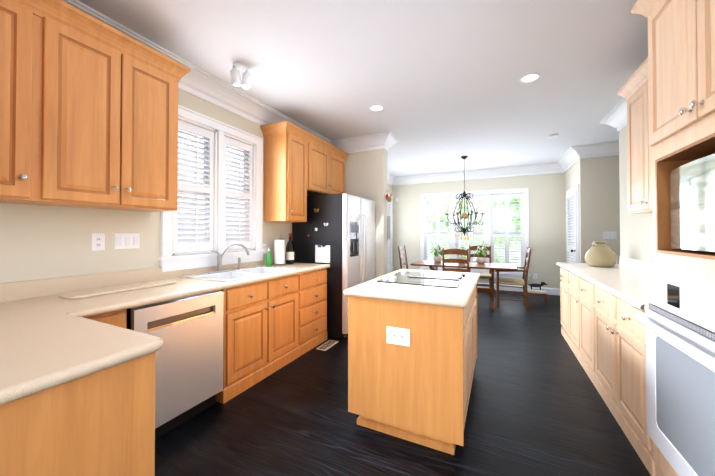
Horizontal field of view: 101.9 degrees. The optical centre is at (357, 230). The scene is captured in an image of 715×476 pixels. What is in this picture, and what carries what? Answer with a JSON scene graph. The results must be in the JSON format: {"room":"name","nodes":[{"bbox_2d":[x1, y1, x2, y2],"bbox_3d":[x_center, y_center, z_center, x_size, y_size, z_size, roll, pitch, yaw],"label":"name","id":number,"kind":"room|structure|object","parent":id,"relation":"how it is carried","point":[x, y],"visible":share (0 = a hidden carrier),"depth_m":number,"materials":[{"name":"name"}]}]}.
{"room":"kitchen","nodes":[
{"label":"kitchen","id":0,"kind":"room"},
{"bbox_2d":[0,88,392,282],"bbox_3d":[-1.254,-0.044,3.305,0.150,2.740,10.000,0,-1,26],"label":"wall","id":1,"kind":"structure","parent":0,"point":[37,242],"depth_m":1.93,"materials":[{"name":"beige paint"}]},
{"bbox_2d":[0,0,11,151],"bbox_3d":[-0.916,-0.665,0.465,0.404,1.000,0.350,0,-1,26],"label":"upper cabinet","id":2,"kind":"object","parent":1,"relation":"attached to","point":[5,5],"depth_m":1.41,"materials":[{"name":"brown wood"}]},
{"bbox_2d":[0,0,43,203],"bbox_3d":[-1.904,-0.655,1.393,0.345,1.000,0.411,0,-1,26],"label":"upper cabinet","id":3,"kind":"object","parent":1,"relation":"attached to","point":[21,169],"depth_m":1.47,"materials":[{"name":"brown wood"}]},
{"bbox_2d":[91,233,104,250],"bbox_3d":[-1.795,0.082,2.007,0.008,0.120,0.075,0,-1,26],"label":"outlet","id":4,"kind":"object","parent":1,"relation":"attached to","point":[97,241],"visible":1,"depth_m":2.00,"materials":[{"name":"white plastic"}]},
{"bbox_2d":[27,8,179,211],"bbox_3d":[-1.657,-0.649,1.902,0.345,1.000,0.720,0,-1,26],"label":"upper cabinet","id":5,"kind":"object","parent":1,"relation":"attached to","point":[88,111],"depth_m":1.77,"materials":[{"name":"brown wood"}]},
{"bbox_2d":[114,233,139,248],"bbox_3d":[-1.718,0.082,2.164,0.009,0.115,0.165,0,-1,26],"label":"switch plate","id":6,"kind":"object","parent":1,"relation":"attached to","point":[126,240],"visible":1,"depth_m":2.16,"materials":[{"name":"white plastic"}]},
{"bbox_2d":[63,0,330,143],"bbox_3d":[-1.824,-1.336,1.798,0.150,0.188,6.465,0,-1,26],"label":"crown molding","id":7,"kind":"structure","parent":1,"relation":"attached to","point":[203,84],"depth_m":2.76,"materials":[{"name":"white wood"}]},
{"bbox_2d":[158,105,264,271],"bbox_3d":[-1.420,-0.365,2.911,0.198,1.425,1.160,0,-1,26],"label":"window","id":8,"kind":"structure","parent":1,"relation":"in","point":[169,259],"depth_m":2.86,"materials":[{"name":"white wood"}]},
{"bbox_2d":[174,120,252,252],"bbox_3d":[-1.398,-0.383,2.901,0.071,1.166,0.896,0,-1,26],"label":"blinds","id":9,"kind":"object","parent":8,"relation":"attached to","point":[196,232],"visible":0.79,"depth_m":2.80,"materials":[{"name":"white wood"}]},
{"bbox_2d":[262,244,266,253],"bbox_3d":[-1.103,0.220,3.434,0.008,0.115,0.070,0,-1,26],"label":"electrical outlet","id":10,"kind":"object","parent":1,"relation":"attached to","point":[264,246],"visible":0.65,"depth_m":3.43,"materials":[{"name":"white plastic"}]},
{"bbox_2d":[264,128,307,222],"bbox_3d":[-0.865,-0.617,3.538,0.345,1.030,0.408,0,-1,26],"label":"upper cabinet","id":11,"kind":"object","parent":1,"relation":"attached to","point":[285,151],"depth_m":3.38,"materials":[{"name":"brown wood"}]},
{"bbox_2d":[308,140,347,195],"bbox_3d":[-0.557,-0.610,4.173,0.345,1.030,1.002,0,-1,26],"label":"upper cabinet","id":12,"kind":"object","parent":1,"relation":"attached to","point":[326,168],"depth_m":4.01,"materials":[{"name":"brown wood"}]},
{"bbox_2d":[387,194,393,273],"bbox_3d":[0.498,0.087,6.867,0.198,2.005,1.620,0,-1,26],"label":"window","id":13,"kind":"structure","parent":1,"relation":"in","point":[390,268],"depth_m":7.48,"materials":[{"name":"white"}]},
{"bbox_2d":[387,201,388,267],"bbox_3d":[0.518,0.069,6.857,0.074,1.746,1.356,0,-1,26],"label":"blinds","id":14,"kind":"object","parent":13,"relation":"attached to","point":[388,241],"visible":0.15,"depth_m":7.42,"materials":[{"name":"white"}]},
{"bbox_2d":[387,172,394,183],"bbox_3d":[0.290,-1.289,6.163,0.150,0.188,2.915,0,-1,26],"label":"crown molding","id":15,"kind":"structure","parent":1,"relation":"attached to","point":[390,178],"depth_m":7.31,"materials":[{"name":"white wood"}]},
{"bbox_2d":[78,0,647,176],"bbox_3d":[1.198,-1.476,2.133,5.600,0.100,10.000,0,-1,26],"label":"ceiling","id":16,"kind":"structure","parent":0,"point":[442,84],"depth_m":2.46,"materials":[{"name":"white paint"}]},
{"bbox_2d":[230,61,250,89],"bbox_3d":[-1.008,-1.330,2.501,0.128,0.183,0.161,0,-1,26],"label":"spotlight fixture","id":17,"kind":"object","parent":16,"relation":"attached to","point":[237,66],"visible":1,"depth_m":2.48,"materials":[{"name":"white plastic"}]},
{"bbox_2d":[369,105,383,110],"bbox_3d":[0.221,-1.410,3.350,0.170,0.005,0.170,0,-1,26],"label":"recessed light","id":18,"kind":"object","parent":16,"relation":"in","point":[376,107],"visible":1,"depth_m":3.33,"materials":[{"name":"white"}]},
{"bbox_2d":[445,156,484,239],"bbox_3d":[2.019,-0.599,5.470,0.695,1.581,0.690,0,-1,26],"label":"chandelier","id":19,"kind":"object","parent":16,"relation":"hanging from","point":[464,215],"visible":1,"depth_m":5.44,"materials":[{"name":"brown metal"}]},
{"bbox_2d":[519,73,540,82],"bbox_3d":[1.607,-1.417,2.701,0.170,0.005,0.170,0,-1,26],"label":"recessed light","id":20,"kind":"object","parent":16,"relation":"in","point":[530,77],"visible":1,"depth_m":2.69,"materials":[{"name":"white"}]},
{"bbox_2d":[547,134,557,138],"bbox_3d":[2.884,-1.385,4.282,0.120,0.034,0.120,0,-1,26],"label":"smoke detector","id":21,"kind":"object","parent":16,"relation":"attached to","point":[550,136],"visible":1,"depth_m":4.25,"materials":[{"name":"white plastic"}]},
{"bbox_2d":[345,149,387,277],"bbox_3d":[-0.012,-0.030,4.587,0.970,2.740,0.160,0,-1,26],"label":"wall","id":22,"kind":"structure","parent":0,"point":[365,174],"depth_m":4.38,"materials":[{"name":"beige paint"}]},
{"bbox_2d":[331,131,394,152],"bbox_3d":[0.072,-1.308,4.395,0.940,0.188,0.165,0,-1,26],"label":"crown molding","id":23,"kind":"structure","parent":22,"relation":"attached to","point":[384,140],"depth_m":4.38,"materials":[{"name":"white wood"}]},
{"bbox_2d":[386,194,391,240],"bbox_3d":[0.470,-0.219,4.355,0.100,0.753,0.060,0,-1,26],"label":"door chime","id":24,"kind":"object","parent":22,"relation":"attached to","point":[389,199],"visible":0.98,"depth_m":4.35,"materials":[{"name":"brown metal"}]},
{"bbox_2d":[155,290,650,475],"bbox_3d":[1.198,1.363,2.102,5.600,0.100,10.000,0,-1,26],"label":"floor","id":25,"kind":"structure","parent":0,"point":[537,405],"depth_m":1.94,"materials":[{"name":"brown wood"}]},
{"bbox_2d":[8,287,135,475],"bbox_3d":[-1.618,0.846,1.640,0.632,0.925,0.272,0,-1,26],"label":"base cabinet","id":26,"kind":"object","parent":25,"relation":"on","point":[116,384],"depth_m":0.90,"materials":[{"name":"brown wood"}]},
{"bbox_2d":[0,255,329,404],"bbox_3d":[-0.946,0.372,2.134,1.415,0.140,3.109,0,-1,26],"label":"countertop","id":27,"kind":"structure","parent":26,"relation":"on","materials":[{"name":"beige stone"}]},
{"bbox_2d":[57,280,176,298],"bbox_3d":[-1.587,0.393,1.972,0.210,0.016,0.620,0,-1,26],"label":"cutting board","id":28,"kind":"object","parent":27,"relation":"on","point":[80,294],"visible":1,"depth_m":1.88,"materials":[{"name":"beige wood"}]},
{"bbox_2d":[207,243,249,272],"bbox_3d":[-1.224,0.259,2.782,0.185,0.273,0.380,0,-1,26],"label":"faucet","id":29,"kind":"object","parent":27,"relation":"on","point":[219,257],"depth_m":2.77,"materials":[{"name":"silver metal"}]},
{"bbox_2d":[181,266,295,290],"bbox_3d":[-1.075,0.475,2.741,0.542,0.160,0.862,0,-1,26],"label":"sink","id":30,"kind":"object","parent":27,"relation":"in","point":[226,275],"depth_m":2.69,"materials":[{"name":"white ceramic"}]},
{"bbox_2d":[266,248,271,266],"bbox_3d":[-1.018,0.307,3.320,0.068,0.216,0.066,0,-1,26],"label":"dish soap","id":31,"kind":"object","parent":27,"relation":"on","point":[268,260],"visible":1,"depth_m":3.29,"materials":[{"name":"green plastic"}]},
{"bbox_2d":[273,234,285,265],"bbox_3d":[-0.925,0.229,3.443,0.150,0.375,0.150,0,-1,26],"label":"paper towel","id":32,"kind":"object","parent":27,"relation":"on","point":[279,252],"visible":1,"depth_m":3.39,"materials":[{"name":"white paper"}]},
{"bbox_2d":[286,233,293,263],"bbox_3d":[-0.840,0.229,3.618,0.104,0.380,0.102,0,-1,26],"label":"wine bottle","id":33,"kind":"object","parent":27,"relation":"on","point":[290,252],"visible":1,"depth_m":3.58,"materials":[{"name":"black glass"}]},
{"bbox_2d":[88,275,227,462],"bbox_3d":[-1.421,0.850,2.048,0.632,0.925,0.634,0,-1,26],"label":"base cabinet","id":34,"kind":"object","parent":25,"relation":"on","point":[182,326],"depth_m":1.89,"materials":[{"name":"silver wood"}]},
{"bbox_2d":[127,290,223,438],"bbox_3d":[-1.400,0.879,2.035,0.586,0.868,0.597,0,-1,26],"label":"dishwasher","id":35,"kind":"object","parent":34,"relation":"in","point":[189,362],"depth_m":1.92,"materials":[{"name":"silver metal"}]},
{"bbox_2d":[184,263,299,400],"bbox_3d":[-1.084,0.858,2.742,0.632,0.925,0.909,0,-1,26],"label":"base cabinet","id":36,"kind":"object","parent":25,"relation":"on","point":[264,302],"depth_m":2.57,"materials":[{"name":"brown wood"}]},
{"bbox_2d":[272,259,327,355],"bbox_3d":[-0.766,0.865,3.399,0.632,0.925,0.552,0,-1,26],"label":"base cabinet","id":37,"kind":"object","parent":25,"relation":"on","point":[313,277],"depth_m":3.26,"materials":[{"name":"brown wood"}]},
{"bbox_2d":[316,340,338,350],"bbox_3d":[-0.343,1.323,3.338,0.120,0.007,0.300,0,-1,26],"label":"floor vent","id":38,"kind":"object","parent":25,"relation":"in","point":[327,345],"visible":1,"depth_m":3.32,"materials":[{"name":"beige metal"}]},
{"bbox_2d":[292,194,374,338],"bbox_3d":[-0.276,0.447,4.058,0.891,1.775,0.943,0,-1,26],"label":"refrigerator","id":39,"kind":"object","parent":25,"relation":"on","point":[336,232],"visible":0.77,"depth_m":3.63,"materials":[{"name":"black metal"}]},
{"bbox_2d":[398,246,407,268],"bbox_3d":[1.129,0.838,5.864,0.541,1.033,0.512,0,-1,26],"label":"chair","id":40,"kind":"object","parent":25,"relation":"on","point":[400,248],"visible":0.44,"depth_m":6.01,"materials":[{"name":"brown wood"}]},
{"bbox_2d":[348,285,477,454],"bbox_3d":[0.541,0.880,2.357,0.730,0.871,1.283,0,-1,26],"label":"kitchen island","id":41,"kind":"object","parent":25,"relation":"on","point":[412,345],"depth_m":1.78,"materials":[{"name":"brown wood"}]},
{"bbox_2d":[386,326,409,346],"bbox_3d":[0.250,0.658,1.792,0.150,0.105,0.008,0,-1,26],"label":"outlet","id":42,"kind":"object","parent":41,"relation":"attached to","point":[396,336],"depth_m":1.79,"materials":[{"name":"white plastic"}]},
{"bbox_2d":[344,273,479,308],"bbox_3d":[0.537,0.425,2.366,0.790,0.039,1.320,0,-1,26],"label":"island countertop","id":43,"kind":"structure","parent":41,"relation":"on","point":[375,290],"depth_m":1.87,"materials":[{"name":"white stone"}]},
{"bbox_2d":[376,269,467,288],"bbox_3d":[0.561,0.393,2.438,0.610,0.026,0.670,0,-1,26],"label":"cooktop","id":44,"kind":"object","parent":43,"relation":"in","point":[450,280],"depth_m":2.39,"materials":[{"name":"glass"}]},
{"bbox_2d":[442,248,468,271],"bbox_3d":[1.764,0.831,5.135,0.512,1.033,0.541,0,-1,26],"label":"chair","id":45,"kind":"object","parent":25,"relation":"on","point":[456,251],"visible":0.5,"depth_m":4.91,"materials":[{"name":"brown wood"}]},
{"bbox_2d":[410,260,517,309],"bbox_3d":[1.974,0.992,5.453,1.780,0.715,0.840,0,-1,26],"label":"dining table","id":46,"kind":"object","parent":25,"relation":"on","point":[434,266],"visible":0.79,"depth_m":5.22,"materials":[{"name":"brown wood"}]},
{"bbox_2d":[430,241,441,261],"bbox_3d":[1.626,0.434,5.841,0.307,0.407,0.298,0,-1,26],"label":"plant","id":47,"kind":"object","parent":46,"relation":"on","point":[436,258],"visible":0.94,"depth_m":5.78,"materials":[{"name":"green plant"}]},
{"bbox_2d":[456,244,469,259],"bbox_3d":[2.037,0.447,5.656,0.280,0.378,0.296,0,-1,26],"label":"plant","id":48,"kind":"object","parent":46,"relation":"on","point":[462,247],"visible":0.46,"depth_m":5.61,"materials":[{"name":"green plant"}]},
{"bbox_2d":[473,241,487,263],"bbox_3d":[2.361,0.424,5.548,0.270,0.422,0.330,0,-1,26],"label":"plant","id":49,"kind":"object","parent":46,"relation":"on","point":[481,260],"visible":1,"depth_m":5.51,"materials":[{"name":"green plant"}]},
{"bbox_2d":[469,245,491,297],"bbox_3d":[2.487,0.839,5.917,0.512,1.033,0.541,0,-1,26],"label":"chair","id":50,"kind":"object","parent":25,"relation":"on","point":[485,275],"visible":0.35,"depth_m":6.03,"materials":[{"name":"brown wood"}]},
{"bbox_2d":[495,248,530,310],"bbox_3d":[2.760,0.831,5.152,0.563,1.033,0.616,0,-1,26],"label":"dining chair","id":51,"kind":"object","parent":25,"relation":"on","point":[513,281],"visible":0.92,"depth_m":4.99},
{"bbox_2d":[527,288,548,304],"bbox_3d":[3.299,1.226,5.364,0.376,0.255,0.276,0,-1,26],"label":"footstool","id":52,"kind":"object","parent":25,"relation":"on","point":[538,292],"visible":0.65,"depth_m":5.27,"materials":[{"name":"brown wood"}]},
{"bbox_2d":[527,282,547,289],"bbox_3d":[3.307,1.023,5.362,0.362,0.151,0.070,0,-1,26],"label":"dog figurine","id":53,"kind":"object","parent":52,"relation":"on","point":[541,284],"visible":0.98,"depth_m":5.33,"materials":[{"name":"grey metal"}]},
{"bbox_2d":[560,264,646,355],"bbox_3d":[2.692,0.889,3.171,0.631,0.872,0.983,0,-1,26],"label":"base cabinet","id":54,"kind":"object","parent":25,"relation":"on","point":[567,271],"depth_m":3.19,"materials":[{"name":"brown wood"}]},
{"bbox_2d":[576,272,647,380],"bbox_3d":[2.370,0.882,2.508,0.631,0.872,0.491,0,-1,26],"label":"base cabinet","id":55,"kind":"object","parent":25,"relation":"on","point":[583,283],"depth_m":2.64,"materials":[{"name":"brown wood"}]},
{"bbox_2d":[592,280,655,475],"bbox_3d":[2.049,0.875,1.845,0.631,0.872,0.983,0,-1,26],"label":"base cabinet","id":56,"kind":"object","parent":25,"relation":"on","point":[603,331],"depth_m":1.87,"materials":[{"name":"brown wood"}]},
{"bbox_2d":[556,256,648,311],"bbox_3d":[2.370,0.376,2.552,0.665,0.140,2.526,0,-1,26],"label":"countertop","id":57,"kind":"structure","parent":56,"relation":"on","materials":[{"name":"white stone"}]},
{"bbox_2d":[585,241,617,266],"bbox_3d":[2.780,0.270,3.315,0.290,0.290,0.290,0,-1,26],"label":"vase","id":58,"kind":"object","parent":57,"relation":"on","point":[600,254],"visible":1,"depth_m":3.23,"materials":[{"name":"beige ceramic"}]},
{"bbox_2d":[631,0,714,475],"bbox_3d":[1.603,0.030,1.043,0.728,2.545,0.980,0,-1,26],"label":"tall cabinet","id":59,"kind":"object","parent":25,"relation":"on","point":[678,321],"visible":1,"depth_m":1.26,"materials":[{"name":"brown wood"}]},
{"bbox_2d":[634,270,714,475],"bbox_3d":[1.462,0.630,1.104,0.417,0.857,0.790,0,-1,26],"label":"oven","id":60,"kind":"object","parent":59,"relation":"in","point":[679,321],"depth_m":1.22,"materials":[{"name":"white metal"}]},
{"bbox_2d":[670,154,714,251],"bbox_3d":[1.581,-0.101,1.054,0.423,0.394,0.710,0,-1,26],"label":"microwave","id":61,"kind":"object","parent":59,"relation":"in","point":[692,184],"depth_m":1.24,"materials":[{"name":"silver metal"}]},
{"bbox_2d":[393,173,564,288],"bbox_3d":[2.602,-0.005,6.909,3.950,2.740,0.150,0,-1,26],"label":"wall","id":62,"kind":"structure","parent":0,"point":[547,219],"depth_m":6.27,"materials":[{"name":"beige paint"}]},
{"bbox_2d":[419,188,529,279],"bbox_3d":[2.677,0.087,6.845,2.400,2.005,0.198,0,-1,26],"label":"window","id":63,"kind":"structure","parent":62,"relation":"in","point":[488,194],"depth_m":6.63,"materials":[{"name":"white wood"}]},
{"bbox_2d":[425,197,450,260],"bbox_3d":[1.989,-0.022,7.154,0.606,1.548,0.074,0,-1,26],"label":"window shutters","id":64,"kind":"object","parent":63,"relation":"attached to","point":[443,199],"depth_m":7.16,"materials":[{"name":"white wood"}]},
{"bbox_2d":[457,195,484,261],"bbox_3d":[2.671,-0.033,6.824,0.597,1.533,0.074,0,-1,26],"label":"window shutters","id":65,"kind":"object","parent":63,"relation":"attached to","point":[470,240],"depth_m":6.81,"materials":[{"name":"white wood"}]},
{"bbox_2d":[492,193,522,272],"bbox_3d":[3.354,0.065,6.492,0.602,1.737,0.074,0,-1,26],"label":"window shutters","id":66,"kind":"object","parent":63,"relation":"attached to","point":[506,235],"depth_m":6.49,"materials":[{"name":"white wood"}]},
{"bbox_2d":[391,163,558,184],"bbox_3d":[2.582,-1.283,6.766,3.750,0.188,0.150,0,-1,26],"label":"crown molding","id":67,"kind":"structure","parent":62,"relation":"attached to","point":[536,169],"depth_m":6.66,"materials":[{"name":"white wood"}]},
{"bbox_2d":[477,283,559,294],"bbox_3d":[2.611,1.294,6.799,3.750,0.140,0.016,0,-1,26],"label":"baseboard","id":68,"kind":"structure","parent":62,"relation":"attached to","point":[552,291],"depth_m":6.33,"materials":[{"name":"white wood"}]},
{"bbox_2d":[565,155,619,263],"bbox_3d":[4.827,-0.024,5.137,1.700,2.740,1.400,0,-1,26],"label":"wall","id":69,"kind":"structure","parent":0,"point":[596,179],"depth_m":4.79,"materials":[{"name":"beige paint"}]},
{"bbox_2d":[555,152,577,171],"bbox_3d":[3.929,-1.297,5.419,0.150,0.188,1.080,0,-1,26],"label":"crown molding","id":70,"kind":"structure","parent":69,"relation":"attached to","point":[563,164],"depth_m":5.71,"materials":[{"name":"white wood"}]},
{"bbox_2d":[567,190,577,262],"bbox_3d":[3.934,0.328,5.355,0.100,2.040,0.740,0,-1,26],"label":"pantry door","id":71,"kind":"structure","parent":69,"relation":"in","point":[572,252],"depth_m":5.33,"materials":[{"name":"white wood"}]},
{"bbox_2d":[566,184,579,262],"bbox_3d":[3.967,0.283,5.340,0.028,2.130,0.920,0,-1,26],"label":"door frame","id":72,"kind":"structure","parent":69,"relation":"attached to","point":[574,188],"depth_m":4.94,"materials":[{"name":"white wood"}]},
{"bbox_2d":[567,141,618,159],"bbox_3d":[4.354,-1.307,4.519,1.700,0.188,0.150,0,-1,26],"label":"crown molding","id":73,"kind":"structure","parent":69,"relation":"attached to","point":[608,148],"depth_m":4.76,"materials":[{"name":"white wood"}]},
{"bbox_2d":[603,232,616,238],"bbox_3d":[4.099,0.084,4.706,0.165,0.115,0.009,0,-1,26],"label":"switch plate","id":74,"kind":"object","parent":69,"relation":"attached to","point":[609,235],"visible":1,"depth_m":4.71,"materials":[{"name":"white plastic"}]},
{"bbox_2d":[619,125,652,260],"bbox_3d":[1.735,-0.076,0.302,0.150,2.740,7.200,0,-1,26],"label":"wall","id":75,"kind":"structure","parent":0,"point":[636,236],"depth_m":3.29,"materials":[{"name":"beige paint"}]},
{"bbox_2d":[600,98,626,131],"bbox_3d":[1.665,-1.350,0.516,0.150,0.188,7.200,0,-1,26],"label":"crown molding","id":76,"kind":"structure","parent":75,"relation":"attached to","point":[617,117],"depth_m":3.41,"materials":[{"name":"white wood"}]},
{"bbox_2d":[623,77,644,213],"bbox_3d":[2.400,-0.645,2.258,0.346,1.000,0.412,0,-1,26],"label":"upper cabinet","id":77,"kind":"object","parent":75,"relation":"attached to","point":[633,91],"depth_m":2.33,"materials":[{"name":"brown wood"}]},
{"bbox_2d":[645,73,652,212],"bbox_3d":[2.224,-0.649,1.896,0.346,1.000,0.392,0,-1,26],"label":"cabinet door","id":78,"kind":"structure","parent":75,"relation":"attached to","point":[648,149],"depth_m":2.16,"materials":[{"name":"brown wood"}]},
{"label":"outside","id":79,"kind":"structure","parent":0,"visible":0},
{"bbox_2d":[177,129,520,266],"bbox_3d":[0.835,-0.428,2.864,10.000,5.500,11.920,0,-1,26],"label":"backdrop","id":80,"kind":"structure","parent":79,"point":[445,206],"depth_m":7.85,"materials":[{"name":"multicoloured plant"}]}
]}

